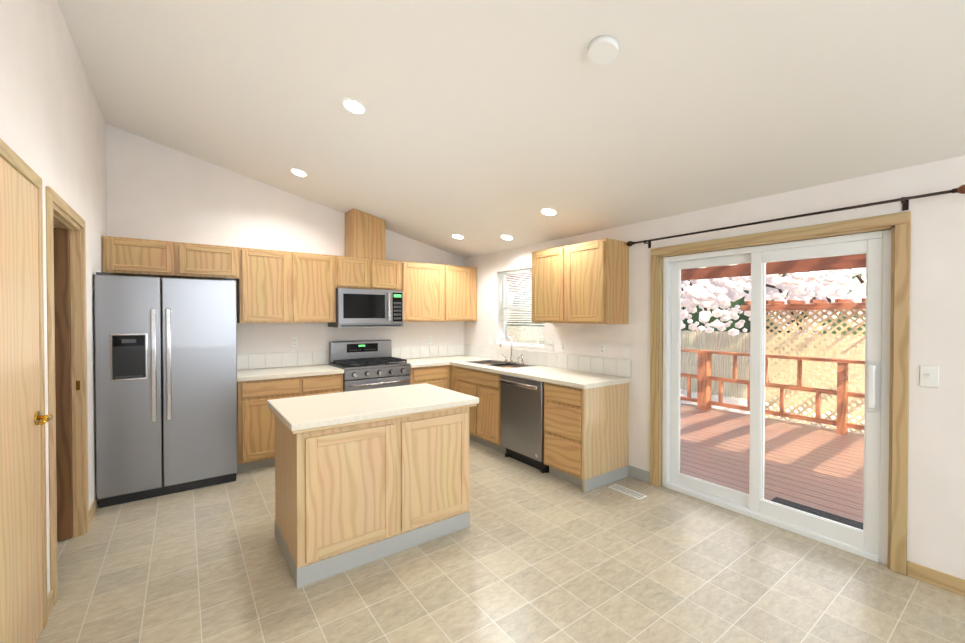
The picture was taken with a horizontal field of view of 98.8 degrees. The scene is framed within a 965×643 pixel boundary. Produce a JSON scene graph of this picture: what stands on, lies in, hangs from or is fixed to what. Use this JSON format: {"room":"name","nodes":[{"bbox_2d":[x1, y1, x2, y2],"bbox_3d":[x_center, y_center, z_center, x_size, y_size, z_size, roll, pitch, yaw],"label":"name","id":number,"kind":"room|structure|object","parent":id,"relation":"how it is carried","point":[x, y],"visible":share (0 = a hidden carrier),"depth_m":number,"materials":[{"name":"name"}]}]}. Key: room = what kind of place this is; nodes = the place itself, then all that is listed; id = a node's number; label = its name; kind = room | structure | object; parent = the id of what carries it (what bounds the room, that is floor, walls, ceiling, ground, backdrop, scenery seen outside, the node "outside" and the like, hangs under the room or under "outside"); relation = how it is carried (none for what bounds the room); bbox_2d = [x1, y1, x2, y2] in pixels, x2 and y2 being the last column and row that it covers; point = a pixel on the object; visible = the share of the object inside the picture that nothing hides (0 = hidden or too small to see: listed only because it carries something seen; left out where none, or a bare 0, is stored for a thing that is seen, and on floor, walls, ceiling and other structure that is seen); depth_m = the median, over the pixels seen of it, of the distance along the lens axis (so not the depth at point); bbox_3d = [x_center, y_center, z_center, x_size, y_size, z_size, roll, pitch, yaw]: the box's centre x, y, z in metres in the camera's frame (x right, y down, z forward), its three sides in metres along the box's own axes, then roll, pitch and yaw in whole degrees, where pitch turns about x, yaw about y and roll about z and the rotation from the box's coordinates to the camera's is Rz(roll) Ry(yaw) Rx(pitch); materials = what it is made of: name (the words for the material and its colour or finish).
{"room":"kitchen","nodes":[
{"label":"kitchen","id":0,"kind":"room"},
{"bbox_2d":[0,0,106,596],"bbox_3d":[-1.084,-0.276,0.432,0.150,3.450,7.990,0,1,-36],"label":"wall","id":1,"kind":"structure","parent":0,"point":[52,129],"depth_m":2.22,"materials":[{"name":"paint"}]},
{"bbox_2d":[0,138,52,642],"bbox_3d":[-1.793,0.384,1.606,0.069,2.102,0.890,0,1,-36],"label":"door","id":2,"kind":"structure","parent":1,"relation":"attached to","point":[24,418],"depth_m":1.69,"materials":[{"name":"oak"},{"name":"brass"},{"name":"light oak"}]},
{"bbox_2d":[46,186,88,604],"bbox_3d":[-2.488,0.375,2.393,0.169,2.102,0.920,0,1,-36],"label":"door frame","id":3,"kind":"structure","parent":1,"relation":"attached to","point":[67,366],"depth_m":2.23,"materials":[{"name":"brown wood"}]},
{"bbox_2d":[89,500,95,525],"bbox_3d":[-2.799,1.377,2.959,0.012,0.085,0.338,0,1,-36],"label":"baseboard","id":4,"kind":"structure","parent":1,"relation":"attached to","point":[92,510],"depth_m":2.97,"materials":[{"name":"beige wood"}]},
{"bbox_2d":[106,124,464,364],"bbox_3d":[-1.857,-0.329,4.897,4.135,3.450,0.150,0,1,-36],"label":"wall","id":5,"kind":"structure","parent":0,"point":[157,191],"depth_m":4.32,"materials":[{"name":"paint"}]},
{"bbox_2d":[102,236,177,277],"bbox_3d":[-3.061,-0.568,3.719,0.495,0.305,0.335,0,1,-36],"label":"upper cabinet","id":6,"kind":"object","parent":5,"relation":"attached to","point":[122,256],"depth_m":3.59,"materials":[{"name":"brown wood"}]},
{"bbox_2d":[178,242,241,279],"bbox_3d":[-2.660,-0.571,4.009,0.495,0.305,0.335,0,1,-36],"label":"upper cabinet","id":7,"kind":"object","parent":5,"relation":"attached to","point":[195,261],"depth_m":3.89,"materials":[{"name":"brown wood"}]},
{"bbox_2d":[235,248,301,322],"bbox_3d":[-2.242,-0.357,4.314,0.536,0.740,0.335,0,1,-36],"label":"upper cabinet","id":8,"kind":"object","parent":5,"relation":"attached to","point":[274,286],"depth_m":4.19,"materials":[{"name":"brown wood"}]},
{"bbox_2d":[291,337,297,347],"bbox_3d":[-2.103,0.234,4.627,0.070,0.116,0.008,0,1,-36],"label":"electrical outlet","id":9,"kind":"object","parent":5,"relation":"attached to","point":[294,342],"visible":1,"depth_m":4.62,"materials":[{"name":"white plastic"}]},
{"bbox_2d":[302,253,337,322],"bbox_3d":[-1.930,-0.360,4.541,0.536,0.740,0.335,0,1,-36],"label":"upper cabinet","id":10,"kind":"object","parent":5,"relation":"attached to","point":[319,271],"depth_m":4.46,"materials":[{"name":"brown wood"}]},
{"bbox_2d":[338,256,373,288],"bbox_3d":[-1.554,-0.555,4.810,0.391,0.355,0.335,0,1,-36],"label":"upper cabinet","id":11,"kind":"object","parent":5,"relation":"attached to","point":[353,272],"depth_m":4.69,"materials":[{"name":"brown wood"}]},
{"bbox_2d":[328,288,402,326],"bbox_3d":[-1.365,-0.155,4.886,0.772,0.433,0.441,0,1,-36],"label":"microwave","id":12,"kind":"object","parent":11,"relation":"attached to","point":[368,308],"visible":1,"depth_m":4.72,"materials":[{"name":"grey paint"}]},
{"bbox_2d":[374,259,401,289],"bbox_3d":[-1.237,-0.558,5.039,0.391,0.355,0.335,0,1,-36],"label":"upper cabinet","id":13,"kind":"object","parent":5,"relation":"attached to","point":[387,273],"depth_m":4.92,"materials":[{"name":"brown wood"}]},
{"bbox_2d":[345,208,384,259],"bbox_3d":[-1.400,-1.011,4.928,0.380,0.550,0.316,0,1,-36],"label":"chase","id":14,"kind":"object","parent":13,"relation":"on","point":[364,235],"visible":0.79,"depth_m":4.79,"materials":[{"name":"brown wood"}]},
{"bbox_2d":[402,261,445,321],"bbox_3d":[-0.838,-0.369,5.331,0.596,0.740,0.335,0,1,-36],"label":"upper cabinet","id":15,"kind":"object","parent":5,"relation":"attached to","point":[423,284],"depth_m":5.20,"materials":[{"name":"brown wood"}]},
{"bbox_2d":[427,335,431,343],"bbox_3d":[-0.717,0.247,5.631,0.070,0.116,0.008,0,1,-36],"label":"electrical outlet","id":16,"kind":"object","parent":5,"relation":"attached to","point":[429,339],"visible":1,"depth_m":5.63,"materials":[{"name":"white plastic"}]},
{"bbox_2d":[446,265,476,320],"bbox_3d":[-0.380,-0.373,5.662,0.534,0.740,0.335,0,1,-36],"label":"upper cabinet","id":17,"kind":"object","parent":5,"relation":"attached to","point":[461,281],"depth_m":5.53,"materials":[{"name":"brown wood"}]},
{"bbox_2d":[37,439,964,642],"bbox_3d":[-0.480,1.479,2.940,4.045,0.120,4.970,0,1,-36],"label":"floor","id":18,"kind":"structure","parent":0,"point":[530,554],"depth_m":2.27,"materials":[{"name":"tile"}]},
{"bbox_2d":[94,272,237,507],"bbox_3d":[-2.729,0.517,3.643,0.920,1.788,0.795,0,1,-36],"label":"fridge","id":19,"kind":"object","parent":18,"relation":"on","point":[166,385],"visible":1,"depth_m":3.33,"materials":[{"name":"grey paint"}]},
{"bbox_2d":[237,350,343,472],"bbox_3d":[-2.025,0.872,4.301,0.971,1.062,0.634,0,1,-36],"label":"base cabinet","id":20,"kind":"object","parent":18,"relation":"on","point":[262,378],"visible":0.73,"depth_m":3.98,"materials":[{"name":"brown wood"}]},
{"bbox_2d":[328,339,409,391],"bbox_3d":[-1.294,0.815,4.777,0.760,1.165,0.658,0,1,-36],"label":"range","id":21,"kind":"object","parent":18,"relation":"on","point":[368,364],"visible":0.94,"depth_m":4.70,"materials":[{"name":"grey paint"}]},
{"bbox_2d":[267,383,478,587],"bbox_3d":[-0.728,0.971,2.795,1.190,0.900,0.765,0,1,-36],"label":"kitchen island","id":22,"kind":"object","parent":18,"relation":"on","point":[363,477],"visible":1,"depth_m":2.48,"materials":[{"name":"brown wood"}]},
{"bbox_2d":[409,364,423,384],"bbox_3d":[-0.948,0.964,5.087,0.142,0.860,0.625,0,1,-36],"label":"base cabinet","id":23,"kind":"object","parent":18,"relation":"on","point":[416,374],"depth_m":4.84,"materials":[{"name":"brown wood"}]},
{"bbox_2d":[424,368,431,384],"bbox_3d":[-0.838,0.963,5.178,0.143,0.860,0.606,0,1,-36],"label":"base cabinet","id":24,"kind":"object","parent":18,"relation":"on","point":[427,371],"depth_m":4.92,"materials":[{"name":"brown wood"}]},
{"bbox_2d":[432,364,447,388],"bbox_3d":[-0.687,0.962,5.275,0.215,0.860,0.625,0,1,-36],"label":"base cabinet","id":25,"kind":"object","parent":18,"relation":"on","point":[439,371],"depth_m":5.02,"materials":[{"name":"brown wood"}]},
{"bbox_2d":[402,356,447,367],"bbox_3d":[-0.797,0.513,5.185,0.516,0.040,0.634,0,1,-36],"label":"countertop","id":26,"kind":"structure","parent":25,"relation":"on","point":[419,360],"depth_m":5.03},
{"bbox_2d":[448,364,455,390],"bbox_3d":[-0.089,0.963,5.201,0.625,0.860,0.212,0,1,-36],"label":"base cabinet","id":27,"kind":"object","parent":18,"relation":"on","point":[451,367],"depth_m":5.08,"materials":[{"name":"brown wood"}]},
{"bbox_2d":[456,364,463,393],"bbox_3d":[-0.017,0.964,5.102,0.625,0.860,0.151,0,1,-36],"label":"base cabinet","id":28,"kind":"object","parent":18,"relation":"on","point":[459,367],"depth_m":4.92,"materials":[{"name":"brown wood"}]},
{"bbox_2d":[464,368,467,394],"bbox_3d":[0.079,0.965,4.985,0.606,0.860,0.152,0,1,-36],"label":"base cabinet","id":29,"kind":"object","parent":18,"relation":"on","point":[465,369],"depth_m":4.81,"materials":[{"name":"brown wood"}]},
{"bbox_2d":[468,368,475,441],"bbox_3d":[0.169,0.967,4.844,0.625,0.860,0.182,0,1,-36],"label":"base cabinet","id":30,"kind":"object","parent":18,"relation":"on","point":[471,371],"depth_m":4.72,"materials":[{"name":"brown wood"}]},
{"bbox_2d":[476,368,483,444],"bbox_3d":[0.242,0.968,4.744,0.625,0.860,0.176,0,1,-36],"label":"base cabinet","id":31,"kind":"object","parent":18,"relation":"on","point":[479,371],"depth_m":4.59,"materials":[{"name":"brown wood"}]},
{"bbox_2d":[484,372,491,447],"bbox_3d":[0.356,0.970,4.586,0.625,0.860,0.214,0,1,-36],"label":"base cabinet","id":32,"kind":"object","parent":18,"relation":"on","point":[487,375],"depth_m":4.48,"materials":[{"name":"brown wood"}]},
{"bbox_2d":[492,372,539,453],"bbox_3d":[0.410,0.971,4.512,0.625,0.860,0.093,0,1,-36],"label":"base cabinet","id":33,"kind":"object","parent":18,"relation":"on","point":[496,385],"depth_m":4.35,"materials":[{"name":"brown wood"}]},
{"bbox_2d":[500,374,548,472],"bbox_3d":[0.592,0.976,4.204,0.640,0.856,0.606,0,1,-36],"label":"dishwasher","id":34,"kind":"object","parent":18,"relation":"on","point":[522,420],"visible":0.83,"depth_m":4.00,"materials":[{"name":"grey metal"}]},
{"bbox_2d":[540,380,628,492],"bbox_3d":[0.940,0.980,3.780,0.625,0.860,0.475,0,1,-36],"label":"base cabinet","id":35,"kind":"object","parent":18,"relation":"on","point":[586,423],"depth_m":3.58,"materials":[{"name":"brown wood"}]},
{"bbox_2d":[428,356,630,387],"bbox_3d":[0.287,0.518,4.669,0.634,0.043,2.741,0,1,-36],"label":"countertop","id":36,"kind":"structure","parent":35,"relation":"on","point":[541,372],"depth_m":4.03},
{"bbox_2d":[464,360,535,367],"bbox_3d":[0.202,0.580,4.849,0.436,0.174,0.816,0,1,-36],"label":"sink","id":37,"kind":"object","parent":36,"relation":"in","point":[495,363],"depth_m":4.89,"materials":[{"name":"silver metal"}]},
{"bbox_2d":[500,336,523,363],"bbox_3d":[0.298,0.331,4.891,0.205,0.330,0.396,0,1,-36],"label":"faucet","id":38,"kind":"object","parent":36,"relation":"on","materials":[{"name":"silver metal"}]},
{"bbox_2d":[609,484,646,499],"bbox_3d":[1.202,1.411,3.435,0.110,0.004,0.300,0,1,-36],"label":"floor vent","id":39,"kind":"object","parent":18,"relation":"in","point":[627,491],"visible":1,"depth_m":3.43,"materials":[{"name":"white plastic"}]},
{"bbox_2d":[57,0,964,258],"bbox_3d":[0.530,-1.567,1.586,4.135,1.495,8.290,0,1,-36],"label":"ceiling","id":40,"kind":"structure","parent":0,"point":[481,126],"depth_m":2.35,"materials":[{"name":"white paint"}]},
{"bbox_2d":[290,168,307,176],"bbox_3d":[-1.767,-1.432,3.980,0.161,0.040,0.164,0,1,-36],"label":"ceiling light","id":41,"kind":"object","parent":40,"relation":"attached to","point":[298,172],"visible":1,"depth_m":3.97,"materials":[{"name":"white plastic"}]},
{"bbox_2d":[341,98,366,114],"bbox_3d":[-0.844,-1.415,2.722,0.161,0.040,0.164,0,1,-36],"label":"ceiling light","id":42,"kind":"object","parent":40,"relation":"attached to","point":[354,106],"visible":1,"depth_m":2.71,"materials":[{"name":"white plastic"}]},
{"bbox_2d":[451,234,463,238],"bbox_3d":[-0.300,-1.029,5.010,0.161,0.040,0.164,0,1,-36],"label":"ceiling light","id":43,"kind":"object","parent":40,"relation":"attached to","point":[457,236],"visible":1,"depth_m":5.00,"materials":[{"name":"white plastic"}]},
{"bbox_2d":[500,235,513,239],"bbox_3d":[0.275,-0.958,4.711,0.161,0.040,0.164,0,1,-36],"label":"ceiling light","id":44,"kind":"object","parent":40,"relation":"attached to","point":[507,237],"visible":1,"depth_m":4.70,"materials":[{"name":"white plastic"}]},
{"bbox_2d":[540,208,557,215],"bbox_3d":[0.610,-1.008,3.805,0.161,0.040,0.164,0,1,-36],"label":"ceiling light","id":45,"kind":"object","parent":40,"relation":"attached to","point":[549,211],"visible":1,"depth_m":3.79,"materials":[{"name":"white plastic"}]},
{"bbox_2d":[588,35,619,63],"bbox_3d":[0.555,-1.242,1.898,0.138,0.059,0.140,0,1,-36],"label":"ceiling detector","id":46,"kind":"object","parent":40,"relation":"attached to","point":[603,49],"visible":0.92,"depth_m":1.88,"materials":[{"name":"white plastic"}]},
{"bbox_2d":[464,155,964,579],"bbox_3d":[2.144,-0.304,2.769,0.150,3.450,7.990,0,1,-36],"label":"wall","id":47,"kind":"structure","parent":0,"point":[936,496],"depth_m":2.31,"materials":[{"name":"paint"}]},
{"bbox_2d":[496,271,544,348],"bbox_3d":[0.495,-0.166,5.040,0.140,0.936,0.876,0,1,-36],"label":"kitchen window","id":48,"kind":"structure","parent":47,"relation":"in","point":[530,336],"depth_m":5.13,"materials":[{"name":"white plastic"}]},
{"bbox_2d":[499,268,544,324],"bbox_3d":[0.474,-0.297,5.024,0.041,0.668,0.856,0,1,-36],"label":"window blind","id":49,"kind":"object","parent":48,"relation":"attached to","point":[515,271],"visible":0.56,"depth_m":5.10,"materials":[{"name":"white plastic"}]},
{"bbox_2d":[546,340,553,350],"bbox_3d":[0.742,0.260,4.570,0.016,0.116,0.116,0,1,-36],"label":"light switch","id":50,"kind":"object","parent":47,"relation":"attached to","point":[549,344],"visible":1,"depth_m":4.56,"materials":[{"name":"white plastic"}]},
{"bbox_2d":[561,340,565,351],"bbox_3d":[0.863,0.262,4.410,0.008,0.116,0.070,0,1,-36],"label":"electrical outlet","id":51,"kind":"object","parent":47,"relation":"attached to","point":[563,345],"visible":1,"depth_m":4.41,"materials":[{"name":"white plastic"}]},
{"bbox_2d":[532,238,628,323],"bbox_3d":[0.915,-0.354,4.046,0.335,0.740,0.949,0,1,-36],"label":"upper cabinet","id":52,"kind":"object","parent":47,"relation":"attached to","point":[584,283],"visible":1,"depth_m":3.77,"materials":[{"name":"brown wood"}]},
{"bbox_2d":[599,343,604,354],"bbox_3d":[1.159,0.267,4.001,0.008,0.116,0.070,0,1,-36],"label":"electrical outlet","id":53,"kind":"object","parent":47,"relation":"attached to","point":[601,348],"visible":1,"depth_m":4.00,"materials":[{"name":"white plastic"}]},
{"bbox_2d":[623,344,629,356],"bbox_3d":[1.311,0.269,3.784,0.016,0.116,0.070,0,1,-36],"label":"light switch","id":54,"kind":"object","parent":47,"relation":"attached to","point":[626,350],"visible":1,"depth_m":3.78,"materials":[{"name":"white plastic"}]},
{"bbox_2d":[629,465,649,483],"bbox_3d":[1.398,1.361,3.686,0.006,0.100,0.212,0,1,-36],"label":"baseboard","id":55,"kind":"structure","parent":47,"relation":"attached to","point":[639,474],"depth_m":3.68,"materials":[{"name":"grey plastic"}]},
{"bbox_2d":[662,230,890,564],"bbox_3d":[1.980,0.439,2.992,0.155,1.959,1.412,0,1,-36],"label":"door","id":56,"kind":"structure","parent":47,"relation":"in","point":[869,541],"depth_m":2.83,"materials":[{"name":"white plastic"}]},
{"bbox_2d":[650,211,910,575],"bbox_3d":[1.947,0.399,2.967,0.087,2.040,1.574,0,1,-36],"label":"door frame","id":57,"kind":"structure","parent":47,"relation":"attached to","point":[898,225],"depth_m":2.37,"materials":[{"name":"brown wood"}]},
{"bbox_2d":[626,184,964,247],"bbox_3d":[1.896,-0.667,2.894,0.098,0.074,2.020,0,1,-36],"label":"curtain rod","id":58,"kind":"object","parent":47,"relation":"attached to","point":[905,200],"visible":1,"depth_m":2.52,"materials":[{"name":"brown metal"}]},
{"bbox_2d":[920,365,938,387],"bbox_3d":[2.425,0.297,2.246,0.016,0.116,0.070,0,1,-36],"label":"light switch","id":59,"kind":"object","parent":47,"relation":"attached to","point":[929,376],"visible":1,"depth_m":2.25,"materials":[{"name":"white plastic"}]},
{"bbox_2d":[907,561,964,596],"bbox_3d":[3.402,1.401,0.914,0.012,0.085,3.475,0,1,-36],"label":"baseboard","id":60,"kind":"structure","parent":47,"relation":"attached to","point":[948,582],"depth_m":2.23,"materials":[{"name":"beige wood"}]},
{"label":"outside","id":61,"kind":"structure","parent":0,"visible":0},
{"bbox_2d":[680,389,863,433],"bbox_3d":[12.784,1.805,18.900,36.955,0.150,44.000,0,1,-36],"label":"ground","id":62,"kind":"structure","parent":61,"point":[739,401],"depth_m":8.89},
{"bbox_2d":[680,253,865,529],"bbox_3d":[3.029,0.429,5.030,3.905,2.970,13.000,0,1,-36],"label":"deck","id":63,"kind":"object","parent":62,"relation":"on","point":[733,445],"depth_m":5.01,"materials":[{"name":"brown wood"}]},
{"bbox_2d":[680,298,865,433],"bbox_3d":[5.355,0.753,8.570,3.010,2.240,28.000,0,1,-36],"label":"fence","id":64,"kind":"object","parent":62,"relation":"on","point":[808,401],"depth_m":7.01,"materials":[{"name":"brown wood"}]},
{"bbox_2d":[681,269,865,399],"bbox_3d":[9.024,-1.933,11.588,5.032,7.500,24.941,-1,1,-40],"label":"trees","id":65,"kind":"object","parent":62,"relation":"on","point":[739,302],"depth_m":12.29,"materials":[{"name":"plant"}]},
{"bbox_2d":[681,268,865,336],"bbox_3d":[4.482,-0.178,9.282,2.837,4.071,7.153,0,1,-36],"label":"cherry tree","id":66,"kind":"object","parent":62,"relation":"on","point":[707,304],"depth_m":7.75,"materials":[{"name":"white plant"}]}
]}

